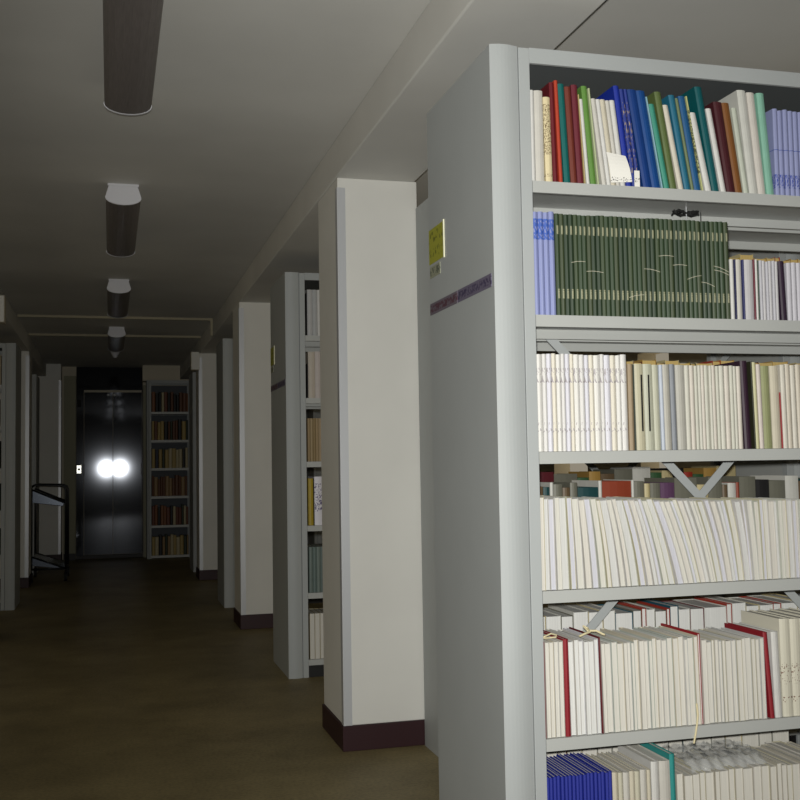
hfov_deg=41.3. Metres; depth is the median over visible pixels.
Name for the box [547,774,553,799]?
journal
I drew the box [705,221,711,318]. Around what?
book
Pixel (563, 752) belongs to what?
book
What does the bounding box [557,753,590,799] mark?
journal
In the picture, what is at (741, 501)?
journal
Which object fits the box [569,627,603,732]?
journal
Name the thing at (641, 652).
journal
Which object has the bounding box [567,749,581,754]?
book
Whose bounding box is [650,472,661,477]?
book
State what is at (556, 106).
book
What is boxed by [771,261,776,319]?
journal
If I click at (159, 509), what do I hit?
book
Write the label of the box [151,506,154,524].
book
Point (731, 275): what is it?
journal
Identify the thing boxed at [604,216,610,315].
book
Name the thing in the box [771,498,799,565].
journal
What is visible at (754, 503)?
journal
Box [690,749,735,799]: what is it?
journal
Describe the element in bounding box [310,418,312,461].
book
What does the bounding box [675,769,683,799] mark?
journal
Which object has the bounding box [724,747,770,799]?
journal
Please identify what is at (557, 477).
book
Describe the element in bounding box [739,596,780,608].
book
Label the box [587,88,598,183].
book
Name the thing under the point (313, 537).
bookcase
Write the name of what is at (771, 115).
journal
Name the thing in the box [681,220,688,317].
book
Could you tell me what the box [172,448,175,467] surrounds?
book
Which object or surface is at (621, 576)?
journal
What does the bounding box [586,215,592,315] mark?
book
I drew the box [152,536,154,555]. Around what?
book
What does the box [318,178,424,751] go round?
pillar
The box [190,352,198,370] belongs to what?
junction box
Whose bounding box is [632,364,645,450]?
journal
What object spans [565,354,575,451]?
journal
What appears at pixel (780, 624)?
journal
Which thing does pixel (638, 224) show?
book
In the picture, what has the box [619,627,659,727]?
journal
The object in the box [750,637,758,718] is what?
journal
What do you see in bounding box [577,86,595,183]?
book
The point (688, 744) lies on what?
book
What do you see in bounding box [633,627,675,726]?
journal
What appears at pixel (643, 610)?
book
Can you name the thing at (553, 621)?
book
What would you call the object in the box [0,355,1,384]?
book
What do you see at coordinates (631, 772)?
journal
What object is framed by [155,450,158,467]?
book
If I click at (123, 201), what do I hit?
ceiling lamp
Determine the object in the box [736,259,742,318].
journal
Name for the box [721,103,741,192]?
book
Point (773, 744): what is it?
journal
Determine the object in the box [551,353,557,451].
journal
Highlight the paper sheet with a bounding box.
[606,152,631,182]
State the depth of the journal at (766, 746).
3.08 m
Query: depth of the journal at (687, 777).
2.89 m
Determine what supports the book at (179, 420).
on the bookcase at (151, 530)
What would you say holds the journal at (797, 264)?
on the bookcase at (487, 334)
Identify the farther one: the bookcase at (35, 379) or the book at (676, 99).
the bookcase at (35, 379)
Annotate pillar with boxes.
[0,351,31,588]
[38,364,61,559]
[196,353,217,579]
[233,302,272,629]
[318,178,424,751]
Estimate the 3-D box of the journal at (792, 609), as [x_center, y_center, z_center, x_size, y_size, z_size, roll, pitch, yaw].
[1.193,0.759,3.116,0.035,0.272,0.192,0,-4,-15]
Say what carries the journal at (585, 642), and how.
on the bookcase at (487, 334)
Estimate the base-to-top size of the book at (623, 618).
0.257 m
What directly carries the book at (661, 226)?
on the bookcase at (487, 334)
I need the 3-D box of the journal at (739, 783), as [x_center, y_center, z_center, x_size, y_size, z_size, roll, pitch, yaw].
[0.912,1.146,3.019,0.027,0.251,0.203,0,-4,-15]
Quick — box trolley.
[31,483,68,582]
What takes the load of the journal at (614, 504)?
on the bookcase at (487, 334)
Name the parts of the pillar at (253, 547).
skirting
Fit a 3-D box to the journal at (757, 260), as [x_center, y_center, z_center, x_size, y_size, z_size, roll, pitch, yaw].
[1.003,-0.309,3.135,0.003,0.172,0.194,0,-4,-15]
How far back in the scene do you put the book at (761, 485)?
3.43 m
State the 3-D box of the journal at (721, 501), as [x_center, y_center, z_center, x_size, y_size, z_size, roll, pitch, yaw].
[0.896,0.399,3.062,0.050,0.226,0.192,0,-4,-15]
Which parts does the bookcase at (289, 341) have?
panel, post, panel, shelf, shelf, shelf, shelf, shelf, shelf, shelf, shelf, kick plate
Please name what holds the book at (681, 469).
on the bookcase at (747, 467)
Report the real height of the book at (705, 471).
0.306 m
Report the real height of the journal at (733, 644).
0.223 m
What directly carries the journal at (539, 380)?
on the bookcase at (487, 334)
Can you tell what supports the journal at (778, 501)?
on the bookcase at (487, 334)
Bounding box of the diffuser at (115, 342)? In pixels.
[108,335,124,351]
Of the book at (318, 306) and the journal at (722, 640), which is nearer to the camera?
the journal at (722, 640)
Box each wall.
[62,367,188,559]
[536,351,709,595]
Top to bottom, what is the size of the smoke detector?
0.085 m
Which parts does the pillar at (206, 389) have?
skirting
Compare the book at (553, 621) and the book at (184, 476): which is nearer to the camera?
the book at (553, 621)
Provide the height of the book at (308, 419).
0.250 m
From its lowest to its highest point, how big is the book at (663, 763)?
0.290 m
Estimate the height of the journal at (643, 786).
0.272 m
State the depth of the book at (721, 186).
3.03 m
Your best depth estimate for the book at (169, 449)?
14.42 m
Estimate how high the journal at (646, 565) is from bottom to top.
0.235 m
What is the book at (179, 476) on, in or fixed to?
on the bookcase at (151, 530)
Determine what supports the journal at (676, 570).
on the bookcase at (487, 334)
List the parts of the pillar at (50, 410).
skirting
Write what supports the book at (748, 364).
on the bookcase at (487, 334)
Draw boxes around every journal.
[533,212,539,314]
[536,354,542,451]
[537,211,544,314]
[540,495,576,588]
[540,496,545,590]
[541,354,548,451]
[543,212,550,314]
[543,496,562,589]
[543,630,570,736]
[543,634,564,736]
[543,635,560,736]
[543,639,551,737]
[544,498,549,589]
[544,639,555,736]
[544,661,545,723]
[545,629,581,735]
[546,354,553,451]
[546,756,575,799]
[546,759,571,799]
[546,762,568,799]
[547,211,555,314]
[547,765,564,799]
[547,767,560,799]
[547,770,556,799]
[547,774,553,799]
[547,776,549,799]
[548,498,556,589]
[549,756,579,799]
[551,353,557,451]
[552,756,582,799]
[553,755,586,799]
[555,354,562,451]
[555,630,585,734]
[556,496,569,588]
[556,630,591,734]
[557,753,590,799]
[559,354,566,451]
[559,629,596,733]
[562,354,571,451]
[563,496,606,587]
[563,628,601,733]
[563,754,593,799]
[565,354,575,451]
[565,753,597,799]
[567,354,580,451]
[568,639,576,735]
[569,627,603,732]
[570,752,604,799]
[570,754,601,799]
[571,497,584,588]
[572,497,598,587]
[577,753,608,799]
[578,499,591,588]
[578,752,612,799]
[579,355,585,450]
[584,355,590,450]
[584,631,620,731]
[586,497,630,585]
[586,754,617,799]
[588,355,595,450]
[591,98,605,184]
[591,632,626,730]
[591,754,623,799]
[593,355,601,450]
[593,632,630,730]
[594,754,629,799]
[595,99,610,184]
[596,498,625,586]
[596,499,611,587]
[597,752,634,799]
[599,354,605,450]
[599,499,618,586]
[600,99,615,184]
[600,628,641,729]
[600,631,637,729]
[600,639,613,731]
[600,641,608,732]
[603,355,611,450]
[604,752,640,799]
[605,100,619,185]
[605,634,633,729]
[606,497,661,584]
[608,751,646,799]
[609,100,624,185]
[609,355,616,450]
[610,629,651,728]
[611,630,647,729]
[614,355,622,450]
[615,498,652,585]
[616,499,638,585]
[617,630,655,728]
[617,751,650,799]
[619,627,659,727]
[620,354,628,450]
[622,499,645,585]
[624,497,674,583]
[626,364,634,450]
[627,628,664,727]
[631,364,636,450]
[631,629,669,726]
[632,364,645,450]
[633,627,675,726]
[634,500,657,584]
[637,497,700,582]
[638,364,654,450]
[639,627,681,726]
[641,500,668,584]
[644,626,686,724]
[651,365,660,449]
[652,499,696,582]
[652,500,683,583]
[654,627,696,724]
[658,365,665,449]
[659,500,687,582]
[659,626,701,724]
[661,623,702,723]
[662,364,671,449]
[663,500,693,582]
[668,364,677,449]
[669,498,726,581]
[674,365,686,449]
[674,753,714,799]
[674,756,705,799]
[674,761,699,799]
[675,765,693,799]
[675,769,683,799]
[676,499,709,581]
[676,500,705,582]
[677,752,720,799]
[683,365,691,449]
[683,638,690,725]
[683,751,729,799]
[685,629,728,721]
[687,498,738,580]
[687,500,714,581]
[689,365,695,449]
[689,497,743,579]
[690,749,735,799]
[692,630,734,720]
[693,366,699,449]
[693,500,716,581]
[694,629,738,720]
[696,365,703,449]
[696,500,721,581]
[696,749,743,799]
[699,629,745,720]
[699,634,721,722]
[699,635,717,722]
[700,365,706,449]
[700,638,709,723]
[703,365,710,449]
[704,628,748,719]
[705,749,753,799]
[706,366,714,449]
[706,627,753,718]
[706,640,714,722]
[708,365,717,449]
[708,500,732,580]
[710,366,721,449]
[712,366,726,449]
[714,747,762,799]
[715,366,731,449]
[715,500,735,580]
[718,639,724,721]
[720,498,752,579]
[721,497,767,579]
[721,627,766,718]
[722,629,762,718]
[724,623,774,717]
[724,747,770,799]
[728,366,735,448]
[729,259,734,318]
[731,500,750,579]
[732,497,771,578]
[733,259,737,318]
[733,366,738,448]
[733,622,781,717]
[733,748,777,799]
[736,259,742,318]
[736,366,742,448]
[736,744,782,799]
[741,260,745,318]
[741,610,792,716]
[744,260,753,319]
[744,499,759,579]
[745,746,793,799]
[747,747,787,799]
[749,609,799,715]
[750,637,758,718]
[751,362,759,448]
[752,259,756,319]
[752,501,763,579]
[754,746,799,799]
[755,259,758,319]
[755,364,764,448]
[756,498,785,578]
[757,260,759,319]
[758,260,763,319]
[758,497,799,533]
[759,498,789,577]
[760,366,771,448]
[761,744,799,762]
[762,261,766,319]
[763,609,799,626]
[764,742,799,757]
[765,109,780,194]
[765,262,769,319]
[766,498,794,577]
[767,261,772,319]
[767,500,777,578]
[768,366,780,448]
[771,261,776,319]
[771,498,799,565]
[772,608,799,614]
[772,741,799,752]
[773,500,780,578]
[775,261,779,319]
[775,365,788,448]
[777,110,784,194]
[777,392,782,448]
[781,110,790,195]
[781,364,792,448]
[781,607,799,611]
[784,263,792,319]
[784,365,798,448]
[787,111,795,195]
[787,364,799,448]
[791,262,797,320]
[791,500,799,577]
[792,112,799,195]
[796,263,799,320]
[797,112,799,168]
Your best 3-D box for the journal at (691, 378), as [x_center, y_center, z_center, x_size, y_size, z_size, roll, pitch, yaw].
[0.793,0.026,3.055,0.014,0.235,0.194,0,-4,-15]
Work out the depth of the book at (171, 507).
14.37 m
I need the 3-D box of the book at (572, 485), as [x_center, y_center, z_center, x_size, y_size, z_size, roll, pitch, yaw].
[0.510,0.398,3.344,0.024,0.276,0.200,0,-4,-15]
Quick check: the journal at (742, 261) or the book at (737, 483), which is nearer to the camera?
the journal at (742, 261)
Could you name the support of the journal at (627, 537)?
on the bookcase at (487, 334)
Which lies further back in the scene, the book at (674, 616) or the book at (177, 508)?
the book at (177, 508)
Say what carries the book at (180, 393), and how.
on the bookcase at (151, 530)
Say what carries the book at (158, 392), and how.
on the bookcase at (151, 530)
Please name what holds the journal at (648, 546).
on the bookcase at (487, 334)
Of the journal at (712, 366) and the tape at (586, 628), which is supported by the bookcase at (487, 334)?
the journal at (712, 366)
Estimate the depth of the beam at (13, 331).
10.19 m
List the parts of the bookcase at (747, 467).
panel, post, post, kick plate, panel, shelf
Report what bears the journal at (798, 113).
on the bookcase at (487, 334)
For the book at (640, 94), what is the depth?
2.98 m
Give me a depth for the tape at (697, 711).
2.89 m
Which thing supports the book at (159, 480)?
on the bookcase at (151, 530)
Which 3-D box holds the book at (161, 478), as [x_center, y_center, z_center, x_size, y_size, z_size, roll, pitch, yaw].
[-3.247,1.174,14.445,0.027,0.263,0.180,0,-4,-15]
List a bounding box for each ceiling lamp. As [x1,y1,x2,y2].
[103,0,162,115]
[105,183,140,257]
[107,279,130,317]
[108,327,125,351]
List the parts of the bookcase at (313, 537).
panel, post, post, panel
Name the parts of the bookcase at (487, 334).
panel, post, panel, shelf, shelf, shelf, shelf, shelf, shelf, shelf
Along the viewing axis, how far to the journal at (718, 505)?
2.96 m
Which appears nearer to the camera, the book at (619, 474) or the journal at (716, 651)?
the journal at (716, 651)
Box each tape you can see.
[543,633,556,638]
[579,625,604,636]
[693,703,698,743]
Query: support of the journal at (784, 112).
on the bookcase at (487, 334)
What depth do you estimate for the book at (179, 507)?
14.40 m
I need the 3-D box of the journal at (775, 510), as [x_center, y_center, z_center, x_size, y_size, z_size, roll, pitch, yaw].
[1.044,0.402,3.100,0.015,0.220,0.191,0,-4,-15]
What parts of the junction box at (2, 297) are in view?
lid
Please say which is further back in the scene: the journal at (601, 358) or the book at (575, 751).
the book at (575, 751)
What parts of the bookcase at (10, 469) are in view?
post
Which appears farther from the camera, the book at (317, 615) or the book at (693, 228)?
the book at (317, 615)
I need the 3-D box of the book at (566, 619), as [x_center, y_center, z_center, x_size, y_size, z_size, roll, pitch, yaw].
[0.484,0.791,3.317,0.039,0.256,0.200,0,-4,-15]
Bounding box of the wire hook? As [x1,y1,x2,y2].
[671,207,700,220]
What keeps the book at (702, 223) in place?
on the bookcase at (487, 334)
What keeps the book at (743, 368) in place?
on the bookcase at (487, 334)
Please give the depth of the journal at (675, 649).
2.90 m
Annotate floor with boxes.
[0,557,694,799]
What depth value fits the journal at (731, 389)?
2.99 m
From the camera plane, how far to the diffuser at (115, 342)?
11.09 m
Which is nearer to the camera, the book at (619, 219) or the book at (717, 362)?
the book at (619, 219)
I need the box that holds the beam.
[180,0,605,378]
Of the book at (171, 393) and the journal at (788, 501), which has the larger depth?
the book at (171, 393)
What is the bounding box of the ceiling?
[0,0,799,367]
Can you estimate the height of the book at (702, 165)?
0.225 m
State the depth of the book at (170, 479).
14.39 m
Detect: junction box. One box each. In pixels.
[0,295,5,323]
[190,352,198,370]
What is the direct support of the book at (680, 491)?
on the bookcase at (487, 334)
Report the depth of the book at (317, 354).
6.18 m
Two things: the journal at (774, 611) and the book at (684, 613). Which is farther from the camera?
the book at (684, 613)
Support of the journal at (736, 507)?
on the bookcase at (487, 334)
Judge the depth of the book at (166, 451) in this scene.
14.40 m
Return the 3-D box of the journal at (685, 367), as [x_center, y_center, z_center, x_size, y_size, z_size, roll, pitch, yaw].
[0.778,0.027,3.054,0.016,0.235,0.200,0,-4,-15]
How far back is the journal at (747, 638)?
2.96 m
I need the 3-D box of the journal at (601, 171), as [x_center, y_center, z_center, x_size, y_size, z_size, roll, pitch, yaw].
[0.525,-0.708,3.029,0.040,0.242,0.197,0,-4,-15]
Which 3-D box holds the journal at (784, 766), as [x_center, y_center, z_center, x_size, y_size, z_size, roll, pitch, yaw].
[1.051,1.147,3.048,0.018,0.248,0.190,0,-4,-15]
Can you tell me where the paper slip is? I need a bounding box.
[634,170,639,186]
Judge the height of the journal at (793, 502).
0.221 m
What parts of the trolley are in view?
tray rail, tray rail, rail, tray rail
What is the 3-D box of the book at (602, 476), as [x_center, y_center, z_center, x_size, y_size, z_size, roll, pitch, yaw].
[0.802,0.445,4.309,0.058,0.290,0.200,0,-4,-15]
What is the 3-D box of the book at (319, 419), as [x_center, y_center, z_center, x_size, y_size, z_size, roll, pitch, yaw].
[-0.484,0.237,6.261,0.029,0.250,0.200,0,-4,-15]
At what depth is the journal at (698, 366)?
2.97 m
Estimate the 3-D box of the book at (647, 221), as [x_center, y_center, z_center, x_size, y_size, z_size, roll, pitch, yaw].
[0.668,-0.362,3.051,0.014,0.278,0.204,0,-4,-15]
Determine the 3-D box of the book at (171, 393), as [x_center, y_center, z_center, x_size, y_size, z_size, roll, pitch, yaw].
[-3.130,0.030,14.553,0.037,0.275,0.180,0,-4,-15]
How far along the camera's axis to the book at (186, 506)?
14.42 m
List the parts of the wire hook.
black cord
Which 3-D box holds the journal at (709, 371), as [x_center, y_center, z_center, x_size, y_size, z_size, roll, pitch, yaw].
[0.848,0.027,3.068,0.010,0.235,0.197,0,-4,-15]
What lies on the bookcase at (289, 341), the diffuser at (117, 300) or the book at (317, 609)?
the book at (317, 609)
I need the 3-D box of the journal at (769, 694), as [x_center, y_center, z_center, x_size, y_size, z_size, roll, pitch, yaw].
[1.007,0.776,3.063,0.030,0.238,0.197,0,-4,-15]
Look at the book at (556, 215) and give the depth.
2.88 m
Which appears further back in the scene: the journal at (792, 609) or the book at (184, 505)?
the book at (184, 505)
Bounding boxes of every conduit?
[17,314,212,335]
[28,333,200,337]
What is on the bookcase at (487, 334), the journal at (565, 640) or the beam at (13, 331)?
the journal at (565, 640)
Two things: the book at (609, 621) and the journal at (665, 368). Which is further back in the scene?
the book at (609, 621)
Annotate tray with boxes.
[32,553,64,567]
[33,490,67,505]
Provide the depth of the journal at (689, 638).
2.91 m
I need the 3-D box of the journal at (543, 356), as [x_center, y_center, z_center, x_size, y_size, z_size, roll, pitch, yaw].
[0.364,0.013,2.938,0.013,0.262,0.198,0,-4,-15]
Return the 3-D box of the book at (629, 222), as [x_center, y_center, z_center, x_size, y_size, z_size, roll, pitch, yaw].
[0.615,-0.362,3.033,0.014,0.277,0.198,0,-4,-15]
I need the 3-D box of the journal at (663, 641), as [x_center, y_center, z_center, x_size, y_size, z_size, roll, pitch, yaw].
[0.698,0.777,2.982,0.019,0.236,0.192,0,-4,-15]
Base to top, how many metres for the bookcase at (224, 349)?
2.330 m
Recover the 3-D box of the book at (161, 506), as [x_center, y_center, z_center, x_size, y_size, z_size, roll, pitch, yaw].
[-3.235,1.563,14.423,0.039,0.265,0.180,0,-4,-15]
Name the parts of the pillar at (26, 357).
skirting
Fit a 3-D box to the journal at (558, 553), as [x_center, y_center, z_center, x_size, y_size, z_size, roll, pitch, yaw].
[0.397,0.388,2.922,0.018,0.247,0.194,0,-4,-15]
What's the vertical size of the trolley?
1.062 m
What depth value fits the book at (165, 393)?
14.45 m
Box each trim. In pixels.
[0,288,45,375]
[64,376,75,559]
[142,365,179,381]
[143,385,145,557]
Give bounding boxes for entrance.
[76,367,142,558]
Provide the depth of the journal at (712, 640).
2.93 m
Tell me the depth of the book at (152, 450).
14.36 m
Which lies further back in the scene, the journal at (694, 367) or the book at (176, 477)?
the book at (176, 477)
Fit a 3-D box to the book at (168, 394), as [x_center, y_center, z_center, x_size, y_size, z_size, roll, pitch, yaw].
[-3.168,0.037,14.542,0.039,0.261,0.180,0,-4,-15]
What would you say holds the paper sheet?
on the bookcase at (487, 334)
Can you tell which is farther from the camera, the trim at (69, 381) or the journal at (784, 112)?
the trim at (69, 381)
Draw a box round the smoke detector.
[110,351,119,357]
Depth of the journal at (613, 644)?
2.85 m
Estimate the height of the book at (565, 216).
0.277 m
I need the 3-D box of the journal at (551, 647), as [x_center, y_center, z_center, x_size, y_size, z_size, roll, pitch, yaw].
[0.377,0.770,2.893,0.013,0.250,0.194,0,-4,-15]
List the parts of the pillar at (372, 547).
skirting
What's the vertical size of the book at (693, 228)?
0.279 m
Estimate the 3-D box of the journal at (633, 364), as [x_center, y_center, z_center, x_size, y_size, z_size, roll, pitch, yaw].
[0.619,0.026,3.007,0.002,0.236,0.196,0,-4,-15]
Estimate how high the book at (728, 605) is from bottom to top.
0.265 m
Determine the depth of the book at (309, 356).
6.18 m
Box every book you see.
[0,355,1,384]
[151,392,154,411]
[151,421,153,439]
[151,449,154,467]
[151,476,153,495]
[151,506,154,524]
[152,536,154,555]
[154,421,157,439]
[154,477,157,495]
[154,505,157,524]
[154,536,158,554]
[155,393,158,411]
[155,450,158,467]
[158,392,160,411]
[158,422,160,439]
[158,479,160,495]
[158,507,160,524]
[158,534,161,554]
[159,449,161,467]
[160,421,163,439]
[160,477,162,495]
[160,505,163,524]
[161,392,163,411]
[162,449,164,467]
[162,536,164,554]
[163,477,164,495]
[164,392,166,411]
[164,422,167,439]
[164,506,165,524]
[165,450,167,467]
[165,476,168,495]
[165,534,167,554]
[166,507,169,524]
[167,393,170,411]
[168,422,169,439]
[168,448,171,467]
[168,536,169,554]
[169,478,171,495]
[170,392,172,411]
[170,422,172,439]
[170,506,172,524]
[170,534,173,554]
[172,421,174,439]
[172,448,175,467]
[172,478,174,495]
[173,394,175,411]
[173,506,175,524]
[173,534,175,554]
[174,475,178,495]
[175,420,177,439]
[176,395,178,411]
[176,450,178,467]
[176,507,178,524]
[176,536,179,554]
[178,419,181,439]
[178,449,181,467]
[179,392,181,411]
[179,476,180,495]
[179,507,180,524]
[179,534,183,554]
[181,477,184,495]
[181,504,183,524]
[182,393,185,411]
[182,421,185,439]
[182,448,184,467]
[184,476,186,495]
[184,505,185,524]
[184,535,186,553]
[185,420,187,439]
[185,448,187,467]
[186,393,187,411]
[186,506,187,523]
[186,534,188,553]
[305,290,311,334]
[305,293,306,334]
[305,352,314,397]
[305,364,307,397]
[306,418,309,461]
[307,478,313,524]
[307,545,312,592]
[308,476,321,524]
[308,545,316,592]
[308,609,314,658]
[309,609,319,658]
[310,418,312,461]
[312,290,316,335]
[312,418,315,461]
[313,478,314,524]
[313,544,319,591]
[314,418,318,461]
[314,608,323,658]
[315,351,320,397]
[315,418,320,461]
[317,290,319,335]
[317,544,322,591]
[530,90,534,180]
[533,90,543,180]
[539,472,553,481]
[540,82,557,181]
[540,482,552,495]
[542,97,552,181]
[543,487,549,495]
[543,607,572,629]
[543,610,560,629]
[543,615,545,629]
[546,751,557,757]
[548,603,587,630]
[552,482,576,496]
[553,80,562,181]
[553,213,560,314]
[553,484,561,495]
[554,474,576,481]
[557,84,569,182]
[558,750,566,754]
[559,214,565,314]
[562,487,569,496]
[563,214,570,314]
[564,86,576,182]
[566,603,602,630]
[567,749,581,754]
[568,214,574,314]
[568,471,599,480]
[569,85,583,182]
[572,215,579,315]
[572,480,601,497]
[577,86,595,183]
[577,94,585,183]
[577,215,583,315]
[577,477,588,479]
[577,486,597,496]
[577,602,614,629]
[579,99,589,183]
[581,216,588,315]
[582,747,596,755]
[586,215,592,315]
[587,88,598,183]
[590,216,597,315]
[593,469,631,479]
[595,86,631,185]
[595,215,602,315]
[597,604,632,629]
[597,746,611,752]
[599,215,606,315]
[600,474,613,480]
[602,480,630,497]
[603,479,633,496]
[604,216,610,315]
[608,216,615,315]
[610,467,649,480]
[612,745,617,751]
[613,216,620,315]
[614,604,641,626]
[616,601,645,626]
[617,217,624,316]
[618,745,658,799]
[619,89,633,185]
[621,601,654,626]
[622,217,629,316]
[623,89,640,186]
[627,89,651,186]
[627,218,634,316]
[627,743,670,799]
[631,218,638,316]
[633,359,655,364]
[634,481,643,496]
[635,603,666,626]
[636,90,659,187]
[636,218,643,316]
[637,601,669,624]
[638,742,675,799]
[640,218,647,316]
[640,598,678,627]
[644,477,696,497]
[644,482,659,497]
[644,483,649,497]
[645,97,662,187]
[645,218,652,316]
[645,482,673,497]
[647,92,676,188]
[648,104,668,187]
[649,218,656,316]
[650,468,683,476]
[650,470,672,477]
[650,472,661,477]
[654,218,661,316]
[654,741,667,749]
[656,360,678,364]
[659,219,666,317]
[661,600,704,629]
[662,95,689,189]
[662,105,682,188]
[663,219,670,317]
[668,219,674,317]
[668,739,682,752]
[669,603,689,629]
[672,220,680,317]
[673,599,726,628]
[675,98,693,189]
[676,96,700,189]
[677,220,684,317]
[681,87,718,190]
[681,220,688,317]
[683,468,715,476]
[683,738,693,751]
[684,472,691,476]
[685,96,702,189]
[686,220,693,317]
[687,477,721,497]
[690,112,710,190]
[691,220,698,317]
[691,465,735,475]
[692,474,702,476]
[694,596,731,622]
[694,737,710,748]
[695,221,702,317]
[697,361,719,364]
[697,484,707,497]
[699,221,707,317]
[699,595,745,623]
[704,102,734,191]
[705,108,725,191]
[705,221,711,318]
[706,476,755,497]
[709,222,716,318]
[711,735,725,748]
[713,360,733,363]
[714,222,720,318]
[714,361,751,448]
[718,90,757,193]
[718,222,725,318]
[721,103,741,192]
[722,222,730,318]
[722,482,739,497]
[722,483,735,497]
[722,484,727,496]
[725,734,741,747]
[727,597,772,610]
[729,108,748,192]
[729,254,752,259]
[733,599,759,610]
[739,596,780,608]
[742,732,758,746]
[745,92,764,193]
[746,361,755,448]
[748,595,796,608]
[754,93,773,194]
[755,475,798,498]
[755,479,768,497]
[758,362,771,365]
[759,731,772,745]
[762,593,798,608]
[764,361,787,365]
[769,480,784,497]
[772,729,788,741]
[777,261,786,319]
[785,259,797,262]
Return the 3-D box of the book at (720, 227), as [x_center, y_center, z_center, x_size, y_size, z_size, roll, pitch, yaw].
[0.890,-0.362,3.108,0.014,0.279,0.197,0,-4,-15]
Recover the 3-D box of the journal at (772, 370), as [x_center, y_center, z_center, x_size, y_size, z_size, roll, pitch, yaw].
[1.048,0.026,3.122,0.030,0.236,0.195,0,-4,-15]
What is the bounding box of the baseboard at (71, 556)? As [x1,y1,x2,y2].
[63,553,74,560]
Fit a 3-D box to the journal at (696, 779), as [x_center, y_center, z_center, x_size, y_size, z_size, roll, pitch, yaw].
[0.784,1.149,2.987,0.024,0.246,0.204,0,-4,-15]
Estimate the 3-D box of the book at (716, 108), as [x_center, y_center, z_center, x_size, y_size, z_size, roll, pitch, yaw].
[0.903,-0.718,3.137,0.063,0.262,0.203,0,-4,-15]
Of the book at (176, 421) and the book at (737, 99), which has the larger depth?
the book at (176, 421)
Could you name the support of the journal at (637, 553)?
on the bookcase at (487, 334)
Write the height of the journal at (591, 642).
0.246 m
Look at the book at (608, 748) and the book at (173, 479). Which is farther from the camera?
the book at (173, 479)
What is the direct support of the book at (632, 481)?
on the bookcase at (487, 334)
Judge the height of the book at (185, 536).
0.250 m
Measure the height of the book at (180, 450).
0.254 m
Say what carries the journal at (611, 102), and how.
on the bookcase at (487, 334)
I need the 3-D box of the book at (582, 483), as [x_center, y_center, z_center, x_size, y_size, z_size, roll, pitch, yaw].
[0.595,0.395,3.367,0.011,0.280,0.200,0,-4,-15]
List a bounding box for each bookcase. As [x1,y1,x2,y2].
[0,343,20,610]
[31,374,39,572]
[146,380,189,558]
[189,372,321,571]
[216,338,322,607]
[270,272,323,678]
[416,198,799,756]
[427,44,799,799]
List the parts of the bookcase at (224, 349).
panel, post, kick plate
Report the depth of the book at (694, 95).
3.03 m
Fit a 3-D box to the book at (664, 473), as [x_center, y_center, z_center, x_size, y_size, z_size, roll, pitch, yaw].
[1.058,0.441,4.379,0.048,0.299,0.200,0,-4,-15]
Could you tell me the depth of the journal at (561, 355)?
2.86 m
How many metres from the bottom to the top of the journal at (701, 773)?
0.249 m
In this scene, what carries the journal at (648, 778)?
on the bookcase at (487, 334)
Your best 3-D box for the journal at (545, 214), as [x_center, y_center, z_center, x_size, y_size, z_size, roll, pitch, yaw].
[0.373,-0.363,2.966,0.015,0.280,0.197,0,-4,-15]
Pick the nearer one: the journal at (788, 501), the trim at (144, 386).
the journal at (788, 501)
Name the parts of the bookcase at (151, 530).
panel, post, shelf, shelf, shelf, shelf, shelf, shelf, post, post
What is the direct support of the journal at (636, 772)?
on the bookcase at (487, 334)
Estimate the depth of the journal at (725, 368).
2.99 m
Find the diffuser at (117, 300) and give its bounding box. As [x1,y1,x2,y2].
[107,290,129,317]
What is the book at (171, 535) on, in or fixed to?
on the bookcase at (151, 530)
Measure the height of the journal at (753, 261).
0.174 m
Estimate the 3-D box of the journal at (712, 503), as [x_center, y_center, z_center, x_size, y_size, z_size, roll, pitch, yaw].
[0.870,0.399,3.047,0.063,0.226,0.190,0,-4,-15]
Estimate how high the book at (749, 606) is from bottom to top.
0.256 m
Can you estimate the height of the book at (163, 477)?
0.259 m
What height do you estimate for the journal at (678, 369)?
0.236 m
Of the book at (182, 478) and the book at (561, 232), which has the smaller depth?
the book at (561, 232)
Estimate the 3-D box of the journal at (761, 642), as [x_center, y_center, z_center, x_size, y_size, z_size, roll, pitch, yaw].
[0.989,0.782,3.058,0.015,0.224,0.196,0,-4,-15]
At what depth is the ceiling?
4.38 m
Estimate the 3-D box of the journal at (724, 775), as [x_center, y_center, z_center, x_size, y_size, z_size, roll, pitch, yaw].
[0.868,1.148,3.007,0.030,0.248,0.200,0,-4,-15]
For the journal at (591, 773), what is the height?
0.277 m
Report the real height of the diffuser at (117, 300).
0.093 m
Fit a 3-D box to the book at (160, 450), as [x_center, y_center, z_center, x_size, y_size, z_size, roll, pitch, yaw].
[-3.268,0.801,14.464,0.043,0.253,0.180,0,-4,-15]
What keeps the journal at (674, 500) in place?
on the bookcase at (487, 334)
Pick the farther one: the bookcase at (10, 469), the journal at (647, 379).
the bookcase at (10, 469)
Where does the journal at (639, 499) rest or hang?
on the bookcase at (487, 334)
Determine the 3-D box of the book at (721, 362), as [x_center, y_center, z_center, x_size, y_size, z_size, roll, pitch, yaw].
[1.034,0.023,3.518,0.049,0.292,0.200,0,-4,-15]
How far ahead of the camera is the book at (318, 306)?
6.21 m
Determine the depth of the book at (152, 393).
14.40 m
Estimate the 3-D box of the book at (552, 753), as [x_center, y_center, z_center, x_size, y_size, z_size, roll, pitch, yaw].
[0.431,1.155,3.278,0.039,0.280,0.200,0,-4,-15]
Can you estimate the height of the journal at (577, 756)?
0.277 m
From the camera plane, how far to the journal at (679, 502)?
2.94 m
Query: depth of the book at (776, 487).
3.44 m
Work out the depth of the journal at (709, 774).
2.91 m
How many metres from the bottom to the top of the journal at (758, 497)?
0.222 m
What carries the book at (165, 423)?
on the bookcase at (151, 530)
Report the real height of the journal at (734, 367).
0.234 m

